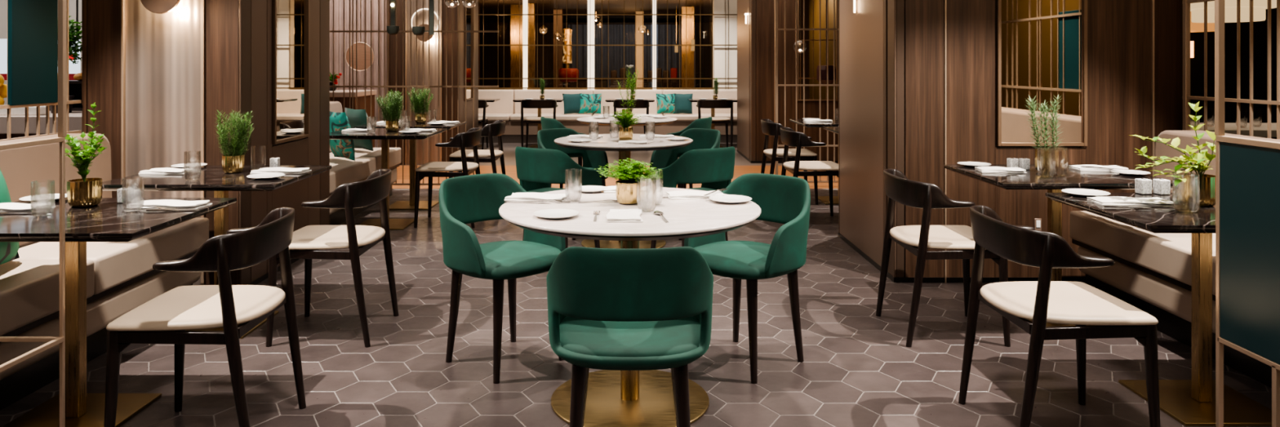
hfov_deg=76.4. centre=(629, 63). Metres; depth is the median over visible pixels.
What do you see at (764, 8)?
trim
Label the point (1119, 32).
wall
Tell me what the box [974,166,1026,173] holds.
folded napkin
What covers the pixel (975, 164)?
plate
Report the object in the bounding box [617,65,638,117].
flowering plant
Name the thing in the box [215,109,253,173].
rosemary
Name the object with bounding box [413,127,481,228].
dining chair
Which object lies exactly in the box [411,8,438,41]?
wall sconce
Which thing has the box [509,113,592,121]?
seat cushion
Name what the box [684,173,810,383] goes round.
tub chair
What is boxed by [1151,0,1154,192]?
trim
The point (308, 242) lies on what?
dining chair
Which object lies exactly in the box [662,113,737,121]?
seat cushion
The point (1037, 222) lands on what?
wall socket
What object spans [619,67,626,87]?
lounge chair
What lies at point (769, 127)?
dining chair
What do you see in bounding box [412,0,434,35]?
hanging lamp
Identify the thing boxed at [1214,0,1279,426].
screen
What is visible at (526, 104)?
dining chair
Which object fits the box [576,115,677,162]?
round table
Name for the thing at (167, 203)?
folded napkin
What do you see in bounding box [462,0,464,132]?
trim
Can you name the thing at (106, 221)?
pedestal table
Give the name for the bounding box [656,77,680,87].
table
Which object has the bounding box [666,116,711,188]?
tub chair
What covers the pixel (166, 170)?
folded napkin
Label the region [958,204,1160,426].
dining chair
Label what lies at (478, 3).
wall column
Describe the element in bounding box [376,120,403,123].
folded napkin
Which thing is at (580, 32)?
window
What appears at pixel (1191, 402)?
pedestal table
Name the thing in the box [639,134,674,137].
folded napkin
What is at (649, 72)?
lounge chair
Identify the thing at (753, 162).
trim
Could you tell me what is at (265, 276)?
trim
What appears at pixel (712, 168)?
tub chair
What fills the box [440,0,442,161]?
trim
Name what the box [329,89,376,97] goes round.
countertop
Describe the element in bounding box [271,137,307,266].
trim
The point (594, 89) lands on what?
window
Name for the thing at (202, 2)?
trim
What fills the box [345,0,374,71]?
round mirror
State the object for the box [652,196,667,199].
knife
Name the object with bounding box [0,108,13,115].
folded cloth
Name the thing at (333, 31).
screen
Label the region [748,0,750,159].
trim
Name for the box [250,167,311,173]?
folded napkin
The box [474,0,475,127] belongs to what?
trim
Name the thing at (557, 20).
wall column
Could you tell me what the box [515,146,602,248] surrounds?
tub chair
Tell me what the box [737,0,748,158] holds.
trim
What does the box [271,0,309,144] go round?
wall mirror
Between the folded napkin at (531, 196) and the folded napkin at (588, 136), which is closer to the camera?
the folded napkin at (531, 196)
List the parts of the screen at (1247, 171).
tall post, post, rail, rail, panel, post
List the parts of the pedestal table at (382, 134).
plate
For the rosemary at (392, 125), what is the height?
0.339 m
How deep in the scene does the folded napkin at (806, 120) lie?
7.65 m
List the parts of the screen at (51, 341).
cross rail, rail, rail, tall post, post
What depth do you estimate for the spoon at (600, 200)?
3.21 m
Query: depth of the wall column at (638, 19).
18.00 m
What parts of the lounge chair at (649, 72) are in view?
backrest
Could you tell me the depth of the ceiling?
17.04 m
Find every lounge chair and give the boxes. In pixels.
[610,70,617,87]
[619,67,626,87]
[647,70,652,87]
[656,67,662,87]
[662,70,669,87]
[670,67,677,87]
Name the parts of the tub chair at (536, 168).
seat, leg, leg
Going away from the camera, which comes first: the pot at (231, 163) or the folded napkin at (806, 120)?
the pot at (231, 163)
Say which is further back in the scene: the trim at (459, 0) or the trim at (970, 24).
the trim at (459, 0)
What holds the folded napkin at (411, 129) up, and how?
on the pedestal table at (382, 134)
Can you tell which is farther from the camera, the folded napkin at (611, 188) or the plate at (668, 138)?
the plate at (668, 138)
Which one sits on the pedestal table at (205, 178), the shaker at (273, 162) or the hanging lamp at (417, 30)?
the shaker at (273, 162)
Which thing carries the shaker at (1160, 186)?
on the pedestal table at (1191, 402)
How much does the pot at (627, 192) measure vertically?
0.085 m
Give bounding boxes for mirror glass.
[346,43,373,70]
[466,0,471,98]
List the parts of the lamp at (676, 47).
lamp shade, cord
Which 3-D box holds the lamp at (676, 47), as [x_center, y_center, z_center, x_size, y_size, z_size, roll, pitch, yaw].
[0.930,-0.685,16.300,0.070,0.930,0.070,0,0,0]
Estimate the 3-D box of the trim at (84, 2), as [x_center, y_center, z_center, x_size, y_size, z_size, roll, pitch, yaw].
[-3.087,-0.300,4.610,0.025,3.200,0.020,0,0,0]
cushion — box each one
[0,169,19,264]
[0,259,93,335]
[15,217,208,294]
[329,111,355,160]
[329,147,400,170]
[329,156,375,193]
[344,107,373,151]
[478,113,513,121]
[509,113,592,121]
[562,93,582,114]
[578,93,601,113]
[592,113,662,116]
[656,93,675,113]
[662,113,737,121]
[674,93,693,114]
[1070,210,1215,295]
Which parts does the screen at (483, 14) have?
rod, rod, rod, rod, rod, rod, rod, rail, rail, rail, rail, rod, rod, rod, rod, rod, rod, rod, rod, rod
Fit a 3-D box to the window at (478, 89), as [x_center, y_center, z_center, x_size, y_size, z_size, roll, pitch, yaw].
[-3.000,-0.495,14.010,2.400,1.910,0.060,0,0,0]
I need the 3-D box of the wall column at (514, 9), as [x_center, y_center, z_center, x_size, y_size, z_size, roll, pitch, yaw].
[-2.225,-0.300,16.100,0.250,3.200,0.200,0,0,0]
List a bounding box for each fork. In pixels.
[121,207,177,210]
[283,172,312,173]
[527,200,570,203]
[593,210,599,222]
[703,188,728,195]
[981,172,1018,174]
[1073,200,1095,202]
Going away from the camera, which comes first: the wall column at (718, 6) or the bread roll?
the bread roll
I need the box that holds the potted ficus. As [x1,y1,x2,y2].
[49,16,81,113]
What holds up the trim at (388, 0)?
attached to the wall pier
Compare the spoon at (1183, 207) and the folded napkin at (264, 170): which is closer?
the spoon at (1183, 207)
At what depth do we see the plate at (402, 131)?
6.46 m
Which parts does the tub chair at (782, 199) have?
leg, seat, leg, leg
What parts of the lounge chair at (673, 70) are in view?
backrest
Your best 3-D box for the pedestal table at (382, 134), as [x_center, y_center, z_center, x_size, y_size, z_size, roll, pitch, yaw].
[-1.970,0.925,6.550,0.840,0.750,0.700,0,0,0]
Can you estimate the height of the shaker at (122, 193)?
0.056 m
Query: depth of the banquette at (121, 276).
3.61 m
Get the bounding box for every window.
[478,88,522,89]
[480,22,711,87]
[527,88,587,89]
[568,24,695,87]
[594,88,653,89]
[656,88,713,89]
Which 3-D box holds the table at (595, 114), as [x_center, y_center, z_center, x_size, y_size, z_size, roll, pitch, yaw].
[-0.035,0.890,13.475,1.162,0.100,0.550,0,0,0]
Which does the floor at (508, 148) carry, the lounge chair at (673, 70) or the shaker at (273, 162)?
the lounge chair at (673, 70)
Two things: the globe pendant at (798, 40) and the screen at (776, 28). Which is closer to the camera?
the screen at (776, 28)
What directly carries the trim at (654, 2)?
attached to the wall
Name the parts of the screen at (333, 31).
rod, rod, rod, rod, rod, rod, rod, rod, rod, rod, rod, rod, rod, rail, rail, rod, rail, rod, rod, rod, rod, rod, rod, rod, rod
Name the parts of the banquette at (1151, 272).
panel, backrest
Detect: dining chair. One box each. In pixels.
[103,207,306,426]
[266,168,398,347]
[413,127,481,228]
[448,120,506,177]
[478,99,488,149]
[520,99,557,147]
[613,99,649,133]
[696,99,733,146]
[760,119,817,204]
[780,127,838,216]
[875,168,1010,346]
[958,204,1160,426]
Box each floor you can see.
[0,165,1271,426]
[400,142,838,165]
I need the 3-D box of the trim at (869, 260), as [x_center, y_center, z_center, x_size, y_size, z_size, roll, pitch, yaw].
[1.583,1.285,5.474,0.034,0.030,1.291,0,0,0]
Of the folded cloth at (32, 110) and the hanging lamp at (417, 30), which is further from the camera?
the hanging lamp at (417, 30)
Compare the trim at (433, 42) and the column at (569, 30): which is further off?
the column at (569, 30)
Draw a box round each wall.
[0,0,81,105]
[1080,0,1151,277]
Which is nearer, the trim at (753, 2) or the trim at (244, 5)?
the trim at (244, 5)
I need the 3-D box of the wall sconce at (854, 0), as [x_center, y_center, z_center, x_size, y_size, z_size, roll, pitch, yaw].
[1.558,-0.560,5.620,0.027,0.420,0.020,0,0,0]
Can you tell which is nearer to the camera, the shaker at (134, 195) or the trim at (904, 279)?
the shaker at (134, 195)
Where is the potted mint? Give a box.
[65,102,107,207]
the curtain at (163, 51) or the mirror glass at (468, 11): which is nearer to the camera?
the curtain at (163, 51)
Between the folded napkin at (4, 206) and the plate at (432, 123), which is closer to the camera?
the folded napkin at (4, 206)
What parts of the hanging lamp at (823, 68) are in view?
lamp shade, cord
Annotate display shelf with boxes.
[49,80,81,111]
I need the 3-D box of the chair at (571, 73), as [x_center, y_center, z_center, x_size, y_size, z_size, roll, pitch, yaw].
[-1.220,0.700,16.200,0.400,1.200,0.400,0,0,0]
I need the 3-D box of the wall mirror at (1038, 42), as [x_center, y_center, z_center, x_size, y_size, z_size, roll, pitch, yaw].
[2.445,-0.405,4.835,0.530,1.790,0.040,0,0,0]
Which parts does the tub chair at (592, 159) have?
seat, leg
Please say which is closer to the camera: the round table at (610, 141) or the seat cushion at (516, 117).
the round table at (610, 141)
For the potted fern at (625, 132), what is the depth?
5.76 m
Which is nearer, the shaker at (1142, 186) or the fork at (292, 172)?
the shaker at (1142, 186)
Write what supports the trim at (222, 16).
attached to the wall pier at (306, 137)
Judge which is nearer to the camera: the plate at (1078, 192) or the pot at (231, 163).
the plate at (1078, 192)
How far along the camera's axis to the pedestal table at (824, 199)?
7.58 m
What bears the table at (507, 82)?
on the floor at (508, 148)
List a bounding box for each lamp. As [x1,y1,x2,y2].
[386,0,399,35]
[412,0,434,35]
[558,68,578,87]
[674,5,678,52]
[691,5,694,51]
[816,0,836,84]
[1190,0,1276,22]
[1190,11,1214,32]
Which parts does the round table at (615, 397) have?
plate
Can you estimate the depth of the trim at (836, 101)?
10.60 m
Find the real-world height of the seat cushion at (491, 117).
0.100 m
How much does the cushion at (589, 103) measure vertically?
0.329 m
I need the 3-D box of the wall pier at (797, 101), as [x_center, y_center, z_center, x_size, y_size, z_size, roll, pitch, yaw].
[2.456,-0.300,11.305,1.728,3.200,1.386,0,0,0]
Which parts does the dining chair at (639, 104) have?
leg, leg, backrest, leg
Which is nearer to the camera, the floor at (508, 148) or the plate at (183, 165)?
the plate at (183, 165)
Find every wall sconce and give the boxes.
[140,0,180,13]
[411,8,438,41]
[744,13,748,23]
[853,0,855,13]
[1190,40,1193,57]
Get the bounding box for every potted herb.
[539,78,545,99]
[629,78,635,99]
[711,77,719,99]
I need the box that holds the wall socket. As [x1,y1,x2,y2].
[1034,218,1041,231]
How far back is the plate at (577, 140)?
5.72 m
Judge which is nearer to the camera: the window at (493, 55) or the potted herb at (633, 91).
the potted herb at (633, 91)
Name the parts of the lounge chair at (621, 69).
backrest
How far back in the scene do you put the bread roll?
5.98 m
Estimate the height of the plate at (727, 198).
0.014 m
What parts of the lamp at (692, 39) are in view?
cord, lamp shade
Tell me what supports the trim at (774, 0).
attached to the wall pier at (797, 101)
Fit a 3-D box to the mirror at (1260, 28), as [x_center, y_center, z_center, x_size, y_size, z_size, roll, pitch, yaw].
[6.200,-0.300,9.050,5.600,3.200,0.100,0,0,0]
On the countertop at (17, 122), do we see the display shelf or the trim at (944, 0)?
the display shelf
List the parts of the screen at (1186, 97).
post, rod, rail, rod, rail, rod, rod, rod, rod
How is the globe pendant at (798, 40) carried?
hanging from the ceiling
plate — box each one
[19,193,66,202]
[170,163,207,168]
[246,173,284,179]
[399,130,421,133]
[427,122,446,124]
[533,208,579,218]
[568,138,591,142]
[573,185,608,192]
[591,116,608,118]
[652,115,667,118]
[665,137,688,140]
[709,194,751,203]
[956,161,991,167]
[1061,188,1110,196]
[1111,169,1150,175]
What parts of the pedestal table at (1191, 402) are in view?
plate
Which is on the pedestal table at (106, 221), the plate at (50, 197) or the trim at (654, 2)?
the plate at (50, 197)
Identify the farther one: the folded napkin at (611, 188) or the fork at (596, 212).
the folded napkin at (611, 188)
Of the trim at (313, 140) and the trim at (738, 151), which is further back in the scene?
the trim at (738, 151)
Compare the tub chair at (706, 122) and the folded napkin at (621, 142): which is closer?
the folded napkin at (621, 142)
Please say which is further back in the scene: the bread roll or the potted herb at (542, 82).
the potted herb at (542, 82)
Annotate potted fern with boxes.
[595,158,661,204]
[609,108,640,140]
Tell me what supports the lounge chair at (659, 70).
on the floor at (508, 148)
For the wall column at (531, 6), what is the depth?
15.60 m
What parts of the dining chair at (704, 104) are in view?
leg, backrest, seat frame, leg, leg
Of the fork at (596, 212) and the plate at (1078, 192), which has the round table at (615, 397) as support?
the fork at (596, 212)
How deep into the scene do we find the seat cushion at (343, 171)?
6.72 m
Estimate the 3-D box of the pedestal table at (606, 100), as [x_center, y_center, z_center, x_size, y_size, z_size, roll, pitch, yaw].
[0.000,0.932,12.760,0.760,0.735,0.520,0,0,0]
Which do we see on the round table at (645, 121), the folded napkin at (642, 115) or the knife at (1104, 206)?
the folded napkin at (642, 115)
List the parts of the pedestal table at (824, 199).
plate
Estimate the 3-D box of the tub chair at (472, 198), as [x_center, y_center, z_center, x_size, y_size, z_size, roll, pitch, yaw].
[-0.565,0.909,3.579,0.525,0.785,0.519,0,0,43]
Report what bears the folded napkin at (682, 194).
on the round table at (615, 397)
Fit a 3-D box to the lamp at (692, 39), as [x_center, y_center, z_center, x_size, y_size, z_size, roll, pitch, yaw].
[1.260,-0.700,16.300,0.070,0.900,0.070,0,0,0]
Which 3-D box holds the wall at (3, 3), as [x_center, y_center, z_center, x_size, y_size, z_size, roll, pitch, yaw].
[-6.100,-0.300,7.450,5.800,3.200,0.100,0,0,0]
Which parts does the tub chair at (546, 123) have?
leg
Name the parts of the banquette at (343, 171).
backrest, panel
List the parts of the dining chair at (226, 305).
leg, leg, seat frame, backrest, leg, leg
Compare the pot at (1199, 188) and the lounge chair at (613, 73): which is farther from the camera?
the lounge chair at (613, 73)
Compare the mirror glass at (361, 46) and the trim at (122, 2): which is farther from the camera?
the mirror glass at (361, 46)
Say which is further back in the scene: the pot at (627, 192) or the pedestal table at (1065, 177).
the pedestal table at (1065, 177)
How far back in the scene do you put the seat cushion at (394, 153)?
7.68 m
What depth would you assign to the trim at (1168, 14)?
4.83 m
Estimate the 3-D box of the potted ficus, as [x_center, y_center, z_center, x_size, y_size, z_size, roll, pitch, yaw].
[-4.024,0.004,5.742,0.399,0.691,0.379,0,0,-15]
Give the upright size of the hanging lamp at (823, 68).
2.130 m
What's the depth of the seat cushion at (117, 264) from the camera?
3.75 m
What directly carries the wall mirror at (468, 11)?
attached to the wall pier
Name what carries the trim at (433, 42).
attached to the wall pier
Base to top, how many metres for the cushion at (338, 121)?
0.412 m
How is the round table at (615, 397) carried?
on the floor at (858, 368)
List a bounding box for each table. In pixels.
[0,197,236,426]
[102,165,331,338]
[329,128,447,230]
[354,120,466,209]
[478,98,500,146]
[498,186,760,426]
[502,79,547,87]
[512,98,564,146]
[554,133,693,248]
[569,77,607,87]
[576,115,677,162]
[604,98,654,126]
[611,77,648,87]
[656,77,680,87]
[687,98,737,146]
[789,119,838,204]
[823,126,838,133]
[943,164,1182,326]
[1045,192,1271,426]
[1190,123,1276,137]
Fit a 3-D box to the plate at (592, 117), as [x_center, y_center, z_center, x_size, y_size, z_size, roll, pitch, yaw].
[-0.300,0.543,8.150,0.170,0.014,0.170,0,0,0]
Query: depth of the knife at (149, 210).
3.03 m
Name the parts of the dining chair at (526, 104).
leg, leg, seat frame, backrest, leg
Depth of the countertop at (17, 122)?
5.37 m
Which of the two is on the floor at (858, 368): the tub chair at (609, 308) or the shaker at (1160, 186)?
the tub chair at (609, 308)
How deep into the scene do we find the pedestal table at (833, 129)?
6.87 m
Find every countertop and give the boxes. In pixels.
[0,111,81,139]
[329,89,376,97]
[329,89,376,147]
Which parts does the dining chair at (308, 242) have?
leg, leg, seat frame, backrest, leg, leg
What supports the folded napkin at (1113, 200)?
on the pedestal table at (1191, 402)
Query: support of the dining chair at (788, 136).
on the floor at (858, 368)
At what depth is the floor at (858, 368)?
3.55 m
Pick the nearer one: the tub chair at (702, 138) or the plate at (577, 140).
the plate at (577, 140)
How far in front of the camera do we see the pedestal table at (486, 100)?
12.69 m
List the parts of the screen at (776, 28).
post, rod, rod, rod, rail, rail, rail, rod, rail, rod, rod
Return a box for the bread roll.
[73,72,81,80]
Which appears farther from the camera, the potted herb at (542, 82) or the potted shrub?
the potted herb at (542, 82)
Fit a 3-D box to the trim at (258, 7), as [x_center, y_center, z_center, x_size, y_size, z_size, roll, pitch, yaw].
[-2.206,-0.300,4.827,0.012,3.200,0.205,0,0,0]
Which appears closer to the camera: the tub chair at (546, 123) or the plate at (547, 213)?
the plate at (547, 213)
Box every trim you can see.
[81,0,87,133]
[87,0,120,197]
[120,0,125,177]
[200,0,205,284]
[205,0,239,284]
[239,0,250,284]
[247,258,299,284]
[250,0,266,282]
[266,0,271,272]
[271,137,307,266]
[306,0,319,225]
[320,0,329,225]
[388,0,390,147]
[390,0,404,164]
[404,0,406,164]
[406,0,439,164]
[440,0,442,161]
[442,0,457,161]
[458,0,459,150]
[459,0,462,150]
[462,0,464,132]
[464,99,472,149]
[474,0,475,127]
[475,0,478,149]
[522,0,527,89]
[587,0,594,90]
[652,0,656,89]
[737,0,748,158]
[737,150,751,163]
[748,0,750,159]
[750,0,751,160]
[751,0,755,160]
[751,160,838,163]
[755,0,773,160]
[773,0,774,137]
[777,0,797,156]
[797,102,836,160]
[835,101,838,160]
[838,0,839,232]
[838,232,896,282]
[883,0,887,241]
[887,0,896,277]
[896,0,904,277]
[896,276,1085,282]
[904,0,944,277]
[944,0,946,282]
[946,0,995,277]
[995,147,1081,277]
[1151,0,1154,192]
[1154,0,1182,156]
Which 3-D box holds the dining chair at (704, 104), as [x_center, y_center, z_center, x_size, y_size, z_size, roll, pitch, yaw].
[1.280,0.920,12.314,0.554,0.762,0.483,0,0,0]
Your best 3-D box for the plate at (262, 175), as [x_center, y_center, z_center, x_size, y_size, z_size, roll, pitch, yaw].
[-1.745,0.543,3.900,0.170,0.014,0.170,0,0,0]
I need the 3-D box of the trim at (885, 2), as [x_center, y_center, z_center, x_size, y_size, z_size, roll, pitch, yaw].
[1.576,-0.300,5.015,0.012,3.200,0.050,0,0,0]
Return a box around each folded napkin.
[0,202,55,212]
[124,199,212,208]
[138,167,195,173]
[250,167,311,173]
[341,128,372,131]
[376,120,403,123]
[401,128,435,131]
[429,120,459,123]
[504,191,569,201]
[566,134,604,138]
[597,114,620,116]
[603,186,651,192]
[606,208,643,222]
[617,140,647,144]
[636,114,662,116]
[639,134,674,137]
[665,190,724,199]
[804,119,832,121]
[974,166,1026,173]
[1068,164,1128,170]
[1087,195,1177,206]
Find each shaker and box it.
[116,187,132,203]
[127,188,143,204]
[269,157,279,167]
[1006,157,1018,167]
[1018,158,1030,169]
[1134,178,1151,194]
[1152,178,1170,195]
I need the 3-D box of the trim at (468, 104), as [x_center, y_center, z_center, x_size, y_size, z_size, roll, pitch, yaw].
[-2.206,0.905,11.080,0.012,0.790,0.560,0,0,0]
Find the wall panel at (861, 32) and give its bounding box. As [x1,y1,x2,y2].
[840,0,883,266]
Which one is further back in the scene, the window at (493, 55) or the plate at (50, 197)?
the window at (493, 55)
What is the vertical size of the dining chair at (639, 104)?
0.762 m
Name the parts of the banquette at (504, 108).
backrest, backrest, backrest, backrest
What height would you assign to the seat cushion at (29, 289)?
0.158 m
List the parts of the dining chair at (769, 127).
leg, backrest, leg, seat frame, leg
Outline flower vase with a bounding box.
[329,71,342,90]
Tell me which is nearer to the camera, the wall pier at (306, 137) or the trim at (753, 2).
the wall pier at (306, 137)
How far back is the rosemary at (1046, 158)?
4.11 m
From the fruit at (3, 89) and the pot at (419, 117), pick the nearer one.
the fruit at (3, 89)
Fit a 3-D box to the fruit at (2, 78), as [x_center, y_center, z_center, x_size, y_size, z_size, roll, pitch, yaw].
[-4.430,0.120,5.680,0.100,0.100,0.100,0,0,0]
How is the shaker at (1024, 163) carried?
on the pedestal table at (1065, 177)
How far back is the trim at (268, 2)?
4.96 m
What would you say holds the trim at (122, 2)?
attached to the wall pier at (306, 137)
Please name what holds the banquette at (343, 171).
on the floor at (858, 368)
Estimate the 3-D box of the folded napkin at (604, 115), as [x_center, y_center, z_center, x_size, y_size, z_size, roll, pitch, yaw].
[-0.200,0.539,8.400,0.268,0.021,0.120,0,0,0]
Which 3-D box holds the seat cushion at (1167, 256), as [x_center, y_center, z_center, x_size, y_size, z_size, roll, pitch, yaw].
[2.700,0.909,3.450,0.440,0.158,2.296,0,0,0]
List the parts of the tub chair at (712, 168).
leg, leg, seat, leg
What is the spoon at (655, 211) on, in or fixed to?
on the round table at (615, 397)
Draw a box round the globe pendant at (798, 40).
[793,40,806,53]
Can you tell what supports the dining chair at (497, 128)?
on the floor at (858, 368)
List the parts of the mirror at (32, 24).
rod, rod, panel, rod, rail, rail, rod, rod, rod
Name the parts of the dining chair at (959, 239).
leg, leg, backrest, seat frame, leg, leg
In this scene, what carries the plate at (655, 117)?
on the round table at (645, 121)
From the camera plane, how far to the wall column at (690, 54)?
16.50 m
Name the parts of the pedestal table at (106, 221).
plate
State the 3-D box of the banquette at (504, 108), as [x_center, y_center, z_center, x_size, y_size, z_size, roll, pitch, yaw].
[-0.650,0.873,13.550,5.100,0.855,0.700,0,0,0]
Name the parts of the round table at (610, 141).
plate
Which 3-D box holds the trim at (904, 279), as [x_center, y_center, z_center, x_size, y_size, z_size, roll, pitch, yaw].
[2.450,1.285,4.837,1.740,0.030,0.026,0,0,0]
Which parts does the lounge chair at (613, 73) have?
backrest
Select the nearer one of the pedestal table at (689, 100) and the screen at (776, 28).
the screen at (776, 28)
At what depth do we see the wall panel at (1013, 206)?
4.83 m
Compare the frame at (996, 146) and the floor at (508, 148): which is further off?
the floor at (508, 148)
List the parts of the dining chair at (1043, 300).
leg, leg, backrest, seat frame, leg, leg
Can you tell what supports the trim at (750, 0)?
attached to the wall pier at (797, 101)
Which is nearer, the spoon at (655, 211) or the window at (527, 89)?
the spoon at (655, 211)
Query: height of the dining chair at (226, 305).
0.762 m
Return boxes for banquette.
[0,133,208,410]
[329,101,400,225]
[478,89,737,142]
[1070,130,1279,387]
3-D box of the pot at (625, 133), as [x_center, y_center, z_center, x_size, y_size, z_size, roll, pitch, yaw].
[-0.030,0.502,5.800,0.101,0.095,0.101,0,0,0]
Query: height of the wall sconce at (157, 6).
0.428 m
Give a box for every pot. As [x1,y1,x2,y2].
[66,177,102,207]
[222,154,244,173]
[385,120,398,131]
[414,113,426,123]
[615,180,641,204]
[618,126,632,140]
[1035,147,1057,173]
[1182,173,1215,206]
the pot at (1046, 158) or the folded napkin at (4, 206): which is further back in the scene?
the pot at (1046, 158)
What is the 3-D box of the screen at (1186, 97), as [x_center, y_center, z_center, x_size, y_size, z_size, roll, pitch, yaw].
[3.274,-0.748,2.100,0.036,2.304,5.400,0,0,0]
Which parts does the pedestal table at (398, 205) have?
plate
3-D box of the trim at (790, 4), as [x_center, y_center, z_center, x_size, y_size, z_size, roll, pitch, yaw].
[2.033,-0.300,10.610,0.295,3.200,0.020,0,0,0]
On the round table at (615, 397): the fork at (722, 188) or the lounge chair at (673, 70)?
the fork at (722, 188)
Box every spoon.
[577,200,617,203]
[653,210,668,222]
[1133,206,1186,209]
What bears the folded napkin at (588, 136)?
on the round table at (610, 141)
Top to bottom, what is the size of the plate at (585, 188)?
0.014 m
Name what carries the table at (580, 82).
on the floor at (508, 148)
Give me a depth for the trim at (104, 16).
4.60 m
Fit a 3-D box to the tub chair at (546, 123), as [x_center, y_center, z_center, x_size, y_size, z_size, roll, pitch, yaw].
[-0.595,0.909,7.889,0.525,0.785,0.519,0,0,-24]
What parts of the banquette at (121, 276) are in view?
backrest, panel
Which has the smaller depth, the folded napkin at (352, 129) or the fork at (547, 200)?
the fork at (547, 200)
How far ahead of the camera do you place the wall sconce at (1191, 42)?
8.77 m
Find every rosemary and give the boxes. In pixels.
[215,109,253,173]
[374,89,404,131]
[407,87,433,123]
[1023,94,1062,173]
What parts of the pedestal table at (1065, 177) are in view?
plate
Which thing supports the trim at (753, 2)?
attached to the wall pier at (797, 101)
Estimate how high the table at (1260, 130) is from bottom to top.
0.760 m
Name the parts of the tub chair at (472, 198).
leg, leg, seat, leg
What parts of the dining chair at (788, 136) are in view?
leg, leg, backrest, seat frame, leg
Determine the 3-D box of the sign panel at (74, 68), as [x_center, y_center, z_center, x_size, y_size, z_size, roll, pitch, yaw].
[-4.620,-0.885,6.305,0.700,2.030,0.030,0,0,0]
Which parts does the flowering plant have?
pot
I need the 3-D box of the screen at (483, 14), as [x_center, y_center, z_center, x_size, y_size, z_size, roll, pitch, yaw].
[-1.150,-0.730,13.870,6.100,2.340,0.020,0,0,0]
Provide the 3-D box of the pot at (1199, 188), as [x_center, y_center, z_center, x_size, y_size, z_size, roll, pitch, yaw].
[2.215,0.492,3.160,0.111,0.115,0.112,0,0,0]
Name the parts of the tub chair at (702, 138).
leg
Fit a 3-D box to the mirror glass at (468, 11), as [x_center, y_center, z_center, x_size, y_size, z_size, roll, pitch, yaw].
[-2.212,-0.400,11.080,0.022,1.760,0.500,0,0,0]
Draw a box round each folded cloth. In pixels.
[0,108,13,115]
[13,106,45,115]
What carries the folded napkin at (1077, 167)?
on the pedestal table at (1065, 177)
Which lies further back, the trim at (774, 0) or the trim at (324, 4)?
the trim at (774, 0)
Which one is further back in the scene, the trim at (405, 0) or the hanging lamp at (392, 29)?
the trim at (405, 0)
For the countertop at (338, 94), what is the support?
on the floor at (858, 368)
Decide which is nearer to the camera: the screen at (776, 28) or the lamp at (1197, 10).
the lamp at (1197, 10)
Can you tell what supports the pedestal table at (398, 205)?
on the floor at (858, 368)
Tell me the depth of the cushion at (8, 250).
3.30 m
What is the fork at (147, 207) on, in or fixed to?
on the pedestal table at (106, 221)
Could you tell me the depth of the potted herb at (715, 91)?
12.77 m
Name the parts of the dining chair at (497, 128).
leg, seat frame, leg, backrest, leg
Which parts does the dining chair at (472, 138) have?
leg, leg, seat frame, backrest, leg, leg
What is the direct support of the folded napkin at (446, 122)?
on the pedestal table at (398, 205)
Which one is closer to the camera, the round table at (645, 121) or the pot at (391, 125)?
the pot at (391, 125)
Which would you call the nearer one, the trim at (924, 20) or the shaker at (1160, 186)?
the shaker at (1160, 186)
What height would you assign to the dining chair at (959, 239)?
0.762 m
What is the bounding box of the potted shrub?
[1131,102,1215,206]
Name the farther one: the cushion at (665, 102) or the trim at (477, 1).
the cushion at (665, 102)
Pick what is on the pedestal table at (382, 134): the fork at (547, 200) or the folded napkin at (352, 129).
the folded napkin at (352, 129)
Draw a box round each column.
[478,3,479,85]
[510,4,522,87]
[527,3,535,87]
[553,8,562,87]
[562,28,572,87]
[635,11,642,87]
[680,6,693,87]
[712,0,737,89]
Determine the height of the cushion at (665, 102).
0.329 m
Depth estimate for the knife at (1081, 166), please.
4.10 m
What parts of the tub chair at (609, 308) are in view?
leg, leg, seat, leg, leg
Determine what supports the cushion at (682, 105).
on the banquette at (504, 108)
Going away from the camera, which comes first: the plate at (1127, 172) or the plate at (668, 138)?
the plate at (1127, 172)
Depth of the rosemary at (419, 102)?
7.47 m
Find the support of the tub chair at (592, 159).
on the floor at (858, 368)
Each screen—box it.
[0,0,66,426]
[329,0,498,185]
[478,0,737,88]
[774,0,838,182]
[1182,0,1279,139]
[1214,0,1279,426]
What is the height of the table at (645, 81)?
0.970 m
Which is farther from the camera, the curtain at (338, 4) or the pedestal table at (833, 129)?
the curtain at (338, 4)
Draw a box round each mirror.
[0,0,81,141]
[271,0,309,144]
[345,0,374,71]
[464,0,472,101]
[797,0,838,101]
[995,0,1087,146]
[1190,8,1276,138]
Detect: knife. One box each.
[0,212,32,213]
[146,208,195,211]
[504,200,551,204]
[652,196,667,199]
[1080,166,1119,168]
[1103,205,1145,208]
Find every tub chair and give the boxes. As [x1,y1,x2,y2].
[439,173,565,383]
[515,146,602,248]
[537,128,608,239]
[540,116,586,188]
[546,246,713,426]
[648,146,735,248]
[649,128,720,239]
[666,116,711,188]
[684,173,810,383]
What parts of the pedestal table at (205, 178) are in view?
plate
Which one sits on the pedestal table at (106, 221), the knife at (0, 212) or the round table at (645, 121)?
the knife at (0, 212)
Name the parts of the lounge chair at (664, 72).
backrest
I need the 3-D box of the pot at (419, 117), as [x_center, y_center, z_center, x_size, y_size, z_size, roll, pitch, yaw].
[-1.930,0.507,7.500,0.101,0.085,0.102,0,0,0]
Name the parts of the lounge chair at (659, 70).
backrest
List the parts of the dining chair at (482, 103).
leg, backrest, leg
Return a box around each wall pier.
[271,137,306,146]
[797,101,835,102]
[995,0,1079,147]
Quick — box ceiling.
[478,0,711,22]
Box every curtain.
[125,0,200,284]
[329,0,386,147]
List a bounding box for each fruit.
[0,75,4,86]
[0,84,7,97]
[0,96,4,105]

